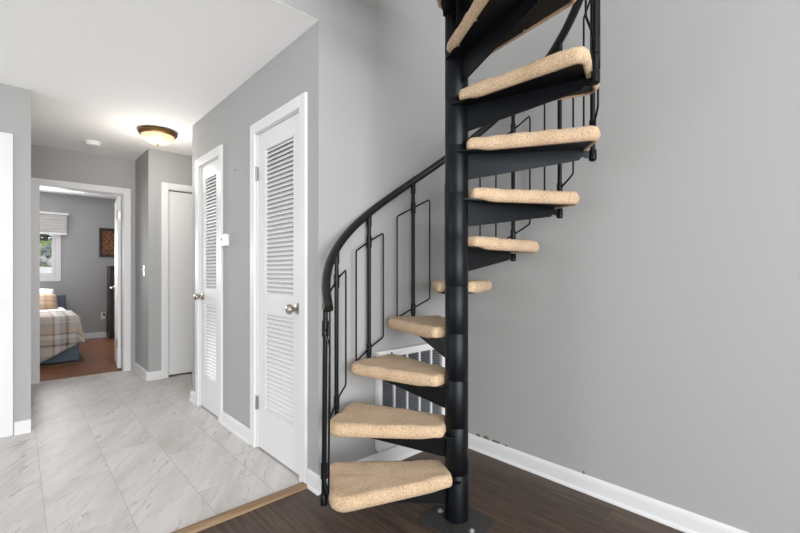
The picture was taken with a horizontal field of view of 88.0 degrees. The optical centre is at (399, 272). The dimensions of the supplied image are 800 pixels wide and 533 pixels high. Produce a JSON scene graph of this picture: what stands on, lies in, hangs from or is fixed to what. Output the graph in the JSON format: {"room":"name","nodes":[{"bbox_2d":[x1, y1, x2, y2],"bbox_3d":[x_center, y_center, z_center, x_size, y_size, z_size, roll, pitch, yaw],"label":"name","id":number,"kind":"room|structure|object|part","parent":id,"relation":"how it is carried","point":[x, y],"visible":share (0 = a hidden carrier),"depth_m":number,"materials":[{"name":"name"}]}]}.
{"room":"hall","nodes":[
{"label":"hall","id":0,"kind":"room"},
{"bbox_2d":[0,83,30,434],"bbox_3d":[-4.557,-0.031,2.332,3.674,2.540,1.679,0,0,-43],"label":"wall","id":1,"kind":"structure","parent":0,"point":[15,102],"depth_m":2.92,"materials":[{"name":"grey paint"}]},
{"bbox_2d":[0,132,12,437],"bbox_3d":[-3.068,0.088,2.634,0.894,2.102,0.138,0,0,-43],"label":"door frame","id":2,"kind":"structure","parent":1,"relation":"attached to","point":[6,139],"depth_m":2.86,"materials":[{"name":"white paint"}]},
{"bbox_2d":[14,419,30,435],"bbox_3d":[-2.663,1.094,2.925,0.088,0.090,0.020,0,0,-43],"label":"baseboard","id":3,"kind":"structure","parent":1,"relation":"attached to","point":[24,426],"depth_m":2.92,"materials":[{"name":"white paint"}]},
{"bbox_2d":[40,192,115,332],"bbox_3d":[-6.228,-0.031,6.417,4.766,2.540,0.120,0,0,-43],"label":"wall","id":4,"kind":"structure","parent":0,"point":[83,282],"depth_m":7.10,"materials":[{"name":"grey paint"}]},
{"bbox_2d":[40,235,60,280],"bbox_3d":[-6.148,-0.416,6.445,1.356,1.126,0.088,0,0,-43],"label":"window","id":5,"kind":"structure","parent":4,"relation":"in","point":[55,275],"depth_m":6.84,"materials":[{"name":"white paint"}]},
{"bbox_3d":[-6.161,-0.416,6.459,1.220,0.990,0.050,0,0,-43],"label":"sash","id":6,"kind":"part","parent":5,"relation":"part of","materials":[{"name":"white paint"}]},
{"bbox_2d":[40,211,68,234],"bbox_3d":[-6.091,-0.796,6.393,1.534,0.360,0.067,0,0,-43],"label":"window shade","id":7,"kind":"object","parent":4,"relation":"attached to","point":[53,223],"visible":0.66,"depth_m":6.77,"materials":[{"name":"white fabric"}]},
{"bbox_3d":[-6.091,-0.632,6.386,1.501,0.032,0.028,0,0,-43],"label":"rail","id":8,"kind":"part","parent":7,"relation":"part of","materials":[{"name":"white plastic"}]},
{"bbox_2d":[84,332,105,338],"bbox_3d":[-6.181,1.094,6.366,4.766,0.090,0.020,0,0,-43],"label":"baseboard","id":9,"kind":"structure","parent":4,"relation":"attached to","point":[97,334],"depth_m":7.19,"materials":[{"name":"white paint"}]},
{"bbox_2d":[101,312,105,318],"bbox_3d":[-5.206,0.761,7.276,0.072,0.115,0.006,0,0,-43],"label":"wall outlet","id":10,"kind":"object","parent":4,"relation":"attached to","point":[102,315],"visible":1,"depth_m":7.27,"materials":[{"name":"white plastic"}]},
{"bbox_2d":[99,228,114,256],"bbox_3d":[-5.080,-0.519,7.377,0.445,0.505,0.030,0,0,-43],"label":"framed picture","id":11,"kind":"object","parent":4,"relation":"attached to","point":[106,235],"visible":0.55,"depth_m":7.30,"materials":[{"name":"brown wood"}]},
{"bbox_2d":[31,144,134,369],"bbox_3d":[-4.032,-0.031,4.042,4.766,2.540,0.120,0,0,-43],"label":"wall","id":12,"kind":"structure","parent":0,"point":[50,163],"depth_m":4.56,"materials":[{"name":"grey paint"}]},
{"bbox_2d":[31,177,130,383],"bbox_3d":[-3.474,0.088,4.545,0.867,2.102,0.138,0,0,-43],"label":"door frame","id":13,"kind":"structure","parent":12,"relation":"attached to","point":[36,183],"depth_m":4.39,"materials":[{"name":"white paint"}]},
{"bbox_2d":[110,196,120,367],"bbox_3d":[-3.488,0.118,5.074,0.088,2.006,0.666,0,0,-37],"label":"door","id":14,"kind":"structure","parent":12,"relation":"in","point":[117,287],"depth_m":4.83,"materials":[{"name":"white paint"}]},
{"bbox_2d":[0,0,317,198],"bbox_3d":[-4.171,-1.351,3.455,5.766,0.100,7.023,0,0,-43],"label":"ceiling","id":15,"kind":"structure","parent":0,"point":[102,71],"depth_m":2.55,"materials":[{"name":"white paint"}]},
{"bbox_2d":[83,140,101,146],"bbox_3d":[-3.075,-1.281,4.144,0.148,0.040,0.148,0,0,-43],"label":"smoke detector","id":16,"kind":"object","parent":15,"relation":"attached to","point":[91,143],"visible":1,"depth_m":4.10,"materials":[{"name":"white plastic"}]},
{"bbox_2d":[137,126,177,145],"bbox_3d":[-2.231,-1.232,3.821,0.322,0.139,0.322,0,0,-43],"label":"ceiling light","id":17,"kind":"object","parent":15,"relation":"attached to","point":[156,135],"visible":1,"depth_m":3.73,"materials":[{"name":"white glass"}]},
{"bbox_3d":[-2.231,-1.217,3.821,0.268,0.076,0.268,0,0,-43],"label":"lamp shade","id":18,"kind":"part","parent":17,"relation":"part of","materials":[{"name":"beige glass"}]},
{"bbox_2d":[135,148,191,371],"bbox_3d":[-2.442,-0.031,4.984,1.151,2.540,0.655,0,0,-43],"label":"wall","id":19,"kind":"structure","parent":0,"point":[153,167],"depth_m":4.45,"materials":[{"name":"grey paint"}]},
{"bbox_2d":[133,362,148,380],"bbox_3d":[-2.865,1.094,4.580,0.020,0.090,0.675,0,0,-43],"label":"baseboard","id":20,"kind":"structure","parent":19,"relation":"attached to","point":[138,369],"depth_m":4.55,"materials":[{"name":"white paint"}]},
{"bbox_2d":[146,370,161,380],"bbox_3d":[-2.599,1.094,4.379,0.138,0.090,0.020,0,0,-43],"label":"baseboard","id":21,"kind":"structure","parent":19,"relation":"attached to","point":[154,375],"depth_m":4.38,"materials":[{"name":"white paint"}]},
{"bbox_2d":[161,182,191,378],"bbox_3d":[-2.265,0.088,4.771,0.884,2.102,0.138,0,0,-43],"label":"door frame","id":22,"kind":"structure","parent":19,"relation":"attached to","point":[165,187],"depth_m":4.45,"materials":[{"name":"white paint"}]},
{"bbox_2d":[169,191,191,374],"bbox_3d":[-2.233,0.119,4.736,0.734,2.000,0.103,0,0,-43],"label":"door","id":23,"kind":"structure","parent":19,"relation":"in","point":[180,204],"depth_m":4.57,"materials":[{"name":"white paint"}]},
{"bbox_2d":[192,30,306,446],"bbox_3d":[-0.797,-0.031,3.300,1.022,2.540,1.976,0,0,-43],"label":"wall","id":24,"kind":"structure","parent":0,"point":[283,78],"depth_m":2.91,"materials":[{"name":"grey paint"}]},
{"bbox_2d":[189,390,194,403],"bbox_3d":[-1.811,1.094,3.630,0.020,0.090,0.154,0,0,-43],"label":"baseboard","id":25,"kind":"structure","parent":24,"relation":"attached to","point":[192,393],"depth_m":3.64,"materials":[{"name":"white paint"}]},
{"bbox_2d":[194,159,217,416],"bbox_3d":[-1.542,0.120,3.337,0.102,2.014,0.486,0,0,-43],"label":"door","id":26,"kind":"structure","parent":24,"relation":"in","point":[209,200],"depth_m":3.39,"materials":[{"name":"white paint"}]},
{"bbox_3d":[-1.681,0.204,3.464,0.070,0.064,0.064,0,0,-43],"label":"knob","id":27,"kind":"part","parent":26,"relation":"part of","materials":[{"name":"silver metal"}]},
{"bbox_3d":[-1.520,-0.323,3.363,0.031,0.932,0.270,0,0,-43],"label":"louvre panel","id":28,"kind":"part","parent":26,"relation":"part of","materials":[{"name":"white paint"}]},
{"bbox_3d":[-1.520,0.563,3.363,0.031,0.634,0.270,0,0,-43],"label":"louvre panel","id":29,"kind":"part","parent":26,"relation":"part of","materials":[{"name":"white paint"}]},
{"bbox_2d":[195,144,222,422],"bbox_3d":[-1.503,0.088,3.386,0.138,2.102,0.614,0,0,-43],"label":"door frame","id":30,"kind":"structure","parent":24,"relation":"attached to","point":[216,153],"depth_m":3.40,"materials":[{"name":"white paint"}]},
{"bbox_2d":[220,234,228,245],"bbox_3d":[-1.301,-0.237,3.067,0.034,0.088,0.100,0,0,-43],"label":"thermostat","id":31,"kind":"object","parent":24,"relation":"attached to","point":[224,238],"visible":1,"depth_m":3.04,"materials":[{"name":"white plastic"}]},
{"bbox_2d":[221,411,249,444],"bbox_3d":[-1.162,1.094,2.928,0.020,0.090,0.515,0,0,-43],"label":"baseboard","id":32,"kind":"structure","parent":24,"relation":"attached to","point":[240,430],"depth_m":2.91,"materials":[{"name":"white paint"}]},
{"bbox_2d":[255,113,298,474],"bbox_3d":[-0.750,0.120,2.480,0.102,2.014,0.586,0,0,-43],"label":"door","id":33,"kind":"structure","parent":24,"relation":"in","point":[277,400],"depth_m":2.49,"materials":[{"name":"white paint"}]},
{"bbox_3d":[-0.713,-0.323,2.490,0.031,0.932,0.367,0,0,-43],"label":"louvre panel","id":34,"kind":"part","parent":33,"relation":"part of","materials":[{"name":"white paint"}]},
{"bbox_3d":[-0.713,0.563,2.490,0.031,0.634,0.367,0,0,-43],"label":"louvre panel","id":35,"kind":"part","parent":33,"relation":"part of","materials":[{"name":"white paint"}]},
{"bbox_3d":[-0.593,0.204,2.287,0.070,0.064,0.064,0,0,-43],"label":"knob","id":36,"kind":"part","parent":33,"relation":"part of","materials":[{"name":"silver metal"}]},
{"bbox_2d":[250,92,307,482],"bbox_3d":[-0.697,0.088,2.515,0.138,2.102,0.714,0,0,-43],"label":"door frame","id":37,"kind":"structure","parent":24,"relation":"attached to","point":[299,104],"depth_m":2.24,"materials":[{"name":"white paint"}]},
{"bbox_2d":[306,469,320,495],"bbox_3d":[-0.455,1.094,2.163,0.020,0.090,0.123,0,0,-43],"label":"baseboard","id":38,"kind":"structure","parent":24,"relation":"attached to","point":[313,481],"depth_m":2.15,"materials":[{"name":"white paint"}]},
{"bbox_2d":[0,337,684,532],"bbox_3d":[-2.420,1.189,1.562,5.766,0.100,12.180,0,0,-43],"label":"floor","id":39,"kind":"structure","parent":0,"point":[119,451],"depth_m":2.27,"materials":[{"name":"tile"}]},
{"bbox_2d":[40,295,78,364],"bbox_3d":[-5.408,0.756,5.535,1.612,0.765,2.230,0,0,-43],"label":"bed","id":40,"kind":"object","parent":39,"relation":"on","point":[71,354],"visible":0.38,"depth_m":5.21,"materials":[{"name":"blue fabric"}]},
{"bbox_2d":[40,289,54,293],"bbox_3d":[-5.723,0.431,6.367,0.660,0.346,0.310,0,0,-43],"label":"pillow","id":41,"kind":"object","parent":40,"relation":"on","point":[45,291],"visible":0.09,"depth_m":6.55,"materials":[{"name":"white fabric"}]},
{"bbox_2d":[40,293,57,309],"bbox_3d":[-5.552,0.467,6.212,0.660,0.281,0.324,0,0,-43],"label":"pillow","id":42,"kind":"object","parent":40,"relation":"on","point":[47,301],"visible":0.28,"depth_m":6.32,"materials":[{"name":"beige fabric"}]},
{"bbox_3d":[-5.373,0.680,5.502,1.550,0.233,2.095,0,0,-43],"label":"mattress","id":43,"kind":"part","parent":40,"relation":"part of","materials":[{"name":"white fabric"}]},
{"bbox_3d":[-6.127,0.756,6.313,1.612,0.765,0.110,0,0,-43],"label":"headboard","id":44,"kind":"part","parent":40,"relation":"part of","materials":[{"name":"blue fabric"}]},
{"bbox_2d":[40,310,84,362],"bbox_3d":[-4.888,0.809,5.014,1.640,0.558,1.000,0,0,-43],"label":"comforter","id":45,"kind":"object","parent":40,"relation":"on","point":[60,330],"visible":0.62,"depth_m":5.09,"materials":[{"name":"beige fabric"}]},
{"bbox_2d":[40,353,85,367],"bbox_3d":[-5.264,1.133,5.429,1.640,0.012,2.080,0,0,-43],"label":"rug","id":46,"kind":"object","parent":39,"relation":"on","point":[81,360],"visible":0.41,"depth_m":5.12,"materials":[{"name":"brown fabric"}]},
{"bbox_2d":[40,370,122,381],"bbox_3d":[-3.480,1.136,4.552,0.723,0.006,0.030,0,0,-43],"label":"threshold","id":47,"kind":"object","parent":39,"relation":"on","point":[117,370],"visible":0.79,"depth_m":4.54,"materials":[{"name":"beige wood"}]},
{"bbox_2d":[107,266,114,338],"bbox_3d":[-4.825,0.516,7.389,0.631,1.245,0.298,0,0,-43],"label":"cabinet","id":48,"kind":"object","parent":39,"relation":"on","point":[110,269],"visible":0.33,"depth_m":7.11,"materials":[{"name":"brown wood"}]},
{"bbox_3d":[-4.849,0.501,7.188,0.299,1.155,0.020,0,0,-43],"label":"cabinet door","id":49,"kind":"part","parent":48,"relation":"part of","materials":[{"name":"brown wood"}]},
{"bbox_3d":[-4.852,0.506,7.191,0.199,1.005,0.011,0,0,-43],"label":"door panel","id":50,"kind":"part","parent":48,"relation":"part of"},
{"bbox_2d":[170,482,306,532],"bbox_3d":[-2.237,1.131,0.608,4.739,0.016,0.060,0,0,-43],"label":"floor strip","id":51,"kind":"object","parent":39,"relation":"on","point":[219,518],"visible":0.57,"depth_m":1.96,"materials":[{"name":"beige wood"}]},
{"bbox_2d":[320,0,600,532],"bbox_3d":[0.259,-0.664,1.918,1.235,3.605,1.235,0,0,-43],"label":"spiral staircase","id":52,"kind":"structure","parent":39,"relation":"on","point":[474,29],"depth_m":1.87,"materials":[{"name":"black metal"}]},
{"bbox_3d":[-0.315,0.539,1.761,0.018,0.714,0.216,1,0,-15],"label":"rod frame","id":53,"kind":"part","parent":52,"relation":"part of","materials":[{"name":"black paint"}]},
{"bbox_3d":[-0.311,0.344,2.060,0.018,0.714,0.216,0,0,14],"label":"rod frame","id":54,"kind":"part","parent":52,"relation":"part of","materials":[{"name":"black paint"}]},
{"bbox_3d":[-0.170,0.130,2.321,0.018,0.714,0.216,0,0,43],"label":"rod frame","id":55,"kind":"part","parent":52,"relation":"part of","materials":[{"name":"black paint"}]},
{"bbox_3d":[0.081,-0.085,2.480,0.216,0.714,0.018,0,0,-18],"label":"rod frame","id":56,"kind":"part","parent":52,"relation":"part of","materials":[{"name":"black paint"}]},
{"bbox_3d":[0.262,-1.119,1.918,1.231,2.570,1.231,0,0,-43],"label":"handrail","id":57,"kind":"part","parent":52,"relation":"part of","materials":[{"name":"black plastic"}]},
{"bbox_3d":[0.258,1.136,1.893,0.271,0.006,0.300,0,0,-43],"label":"plate","id":58,"kind":"part","parent":52,"relation":"part of","materials":[{"name":"black metal"}]},
{"bbox_3d":[0.377,-0.299,2.497,0.216,0.714,0.018,0,0,11],"label":"rod frame","id":59,"kind":"part","parent":52,"relation":"part of","materials":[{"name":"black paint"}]},
{"bbox_3d":[0.644,-0.513,2.368,0.216,0.714,0.018,0,0,40],"label":"rod frame","id":60,"kind":"part","parent":52,"relation":"part of","materials":[{"name":"black paint"}]},
{"bbox_3d":[0.815,-0.727,2.125,0.018,0.714,0.216,0,0,-21],"label":"rod frame","id":61,"kind":"part","parent":52,"relation":"part of","materials":[{"name":"black paint"}]},
{"bbox_3d":[0.846,-0.942,1.830,0.018,0.714,0.216,0,0,9],"label":"rod frame","id":62,"kind":"part","parent":52,"relation":"part of","materials":[{"name":"black paint"}]},
{"bbox_3d":[0.729,-1.156,1.557,0.018,0.714,0.216,0,0,38],"label":"rod frame","id":63,"kind":"part","parent":52,"relation":"part of","materials":[{"name":"black paint"}]},
{"bbox_2d":[278,0,444,474],"bbox_3d":[-1.827,-1.311,0.920,5.766,5.100,0.120,0,0,-43],"label":"wall","id":64,"kind":"structure","parent":0,"point":[376,68],"depth_m":2.37,"materials":[{"name":"grey paint"}]},
{"bbox_2d":[319,445,422,476],"bbox_3d":[-0.038,1.094,2.479,1.022,0.090,0.020,0,0,-43],"label":"baseboard","id":65,"kind":"structure","parent":64,"relation":"attached to","point":[396,453],"depth_m":2.48,"materials":[{"name":"white paint"}]},
{"bbox_2d":[375,343,444,450],"bbox_3d":[0.087,0.742,2.580,0.594,0.570,0.039,0,0,-43],"label":"air vent","id":66,"kind":"object","parent":64,"relation":"in","point":[387,394],"visible":0.39,"depth_m":2.53,"materials":[{"name":"white metal"}]},
{"bbox_2d":[468,0,799,532],"bbox_3d":[-0.259,-1.311,3.560,0.120,5.100,12.420,0,0,-43],"label":"wall","id":67,"kind":"structure","parent":0,"point":[648,345],"depth_m":1.88,"materials":[{"name":"grey paint"}]},
{"bbox_2d":[468,433,748,532],"bbox_3d":[2.073,1.082,0.933,0.020,0.113,5.156,0,0,-43],"label":"baseboard","id":68,"kind":"structure","parent":67,"relation":"attached to","point":[672,516],"depth_m":2.07,"materials":[{"name":"white paint"}]},
{"label":"outside","id":69,"kind":"structure","parent":0,"visible":0},
{"bbox_2d":[40,239,51,266],"bbox_3d":[-12.330,-0.502,10.391,16.000,1.354,6.000,0,0,-43],"label":"lawn","id":70,"kind":"structure","parent":69,"point":[42,242],"depth_m":10.27,"materials":[{"name":"green plant"}]},
{"bbox_2d":[40,256,46,262],"bbox_3d":[-8.542,-0.308,9.931,0.139,0.165,0.148,0,0,42],"label":"boulder","id":71,"kind":"object","parent":70,"relation":"on","point":[43,258],"visible":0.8,"depth_m":9.89,"materials":[{"name":"grey stone"}]},
{"bbox_2d":[40,234,51,240],"bbox_3d":[-11.042,-2.112,12.853,1.376,2.605,1.370,0,0,-43],"label":"shrub","id":72,"kind":"object","parent":70,"relation":"on","point":[45,236],"visible":0.03,"depth_m":12.81,"materials":[{"name":"green plant"}]},
{"bbox_2d":[43,252,50,257],"bbox_3d":[-8.605,-0.420,10.086,0.148,0.148,0.154,0,0,13],"label":"boulder","id":73,"kind":"object","parent":70,"relation":"on","point":[47,254],"visible":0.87,"depth_m":10.05,"materials":[{"name":"grey stone"}]},
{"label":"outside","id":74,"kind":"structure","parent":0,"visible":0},
{"bbox_2d":[40,267,51,272],"bbox_3d":[-8.602,0.144,7.096,15.000,0.550,4.000,0,0,-43],"label":"floor","id":75,"kind":"structure","parent":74,"point":[42,269],"depth_m":8.98,"materials":[{"name":"concrete"}]},
{"bbox_2d":[46,259,51,265],"bbox_3d":[-8.388,-0.236,9.938,0.171,0.177,0.134,0,0,32],"label":"boulder","id":76,"kind":"object","parent":75,"relation":"on","point":[49,262],"visible":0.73,"depth_m":9.89,"materials":[{"name":"grey stone"}]}
]}

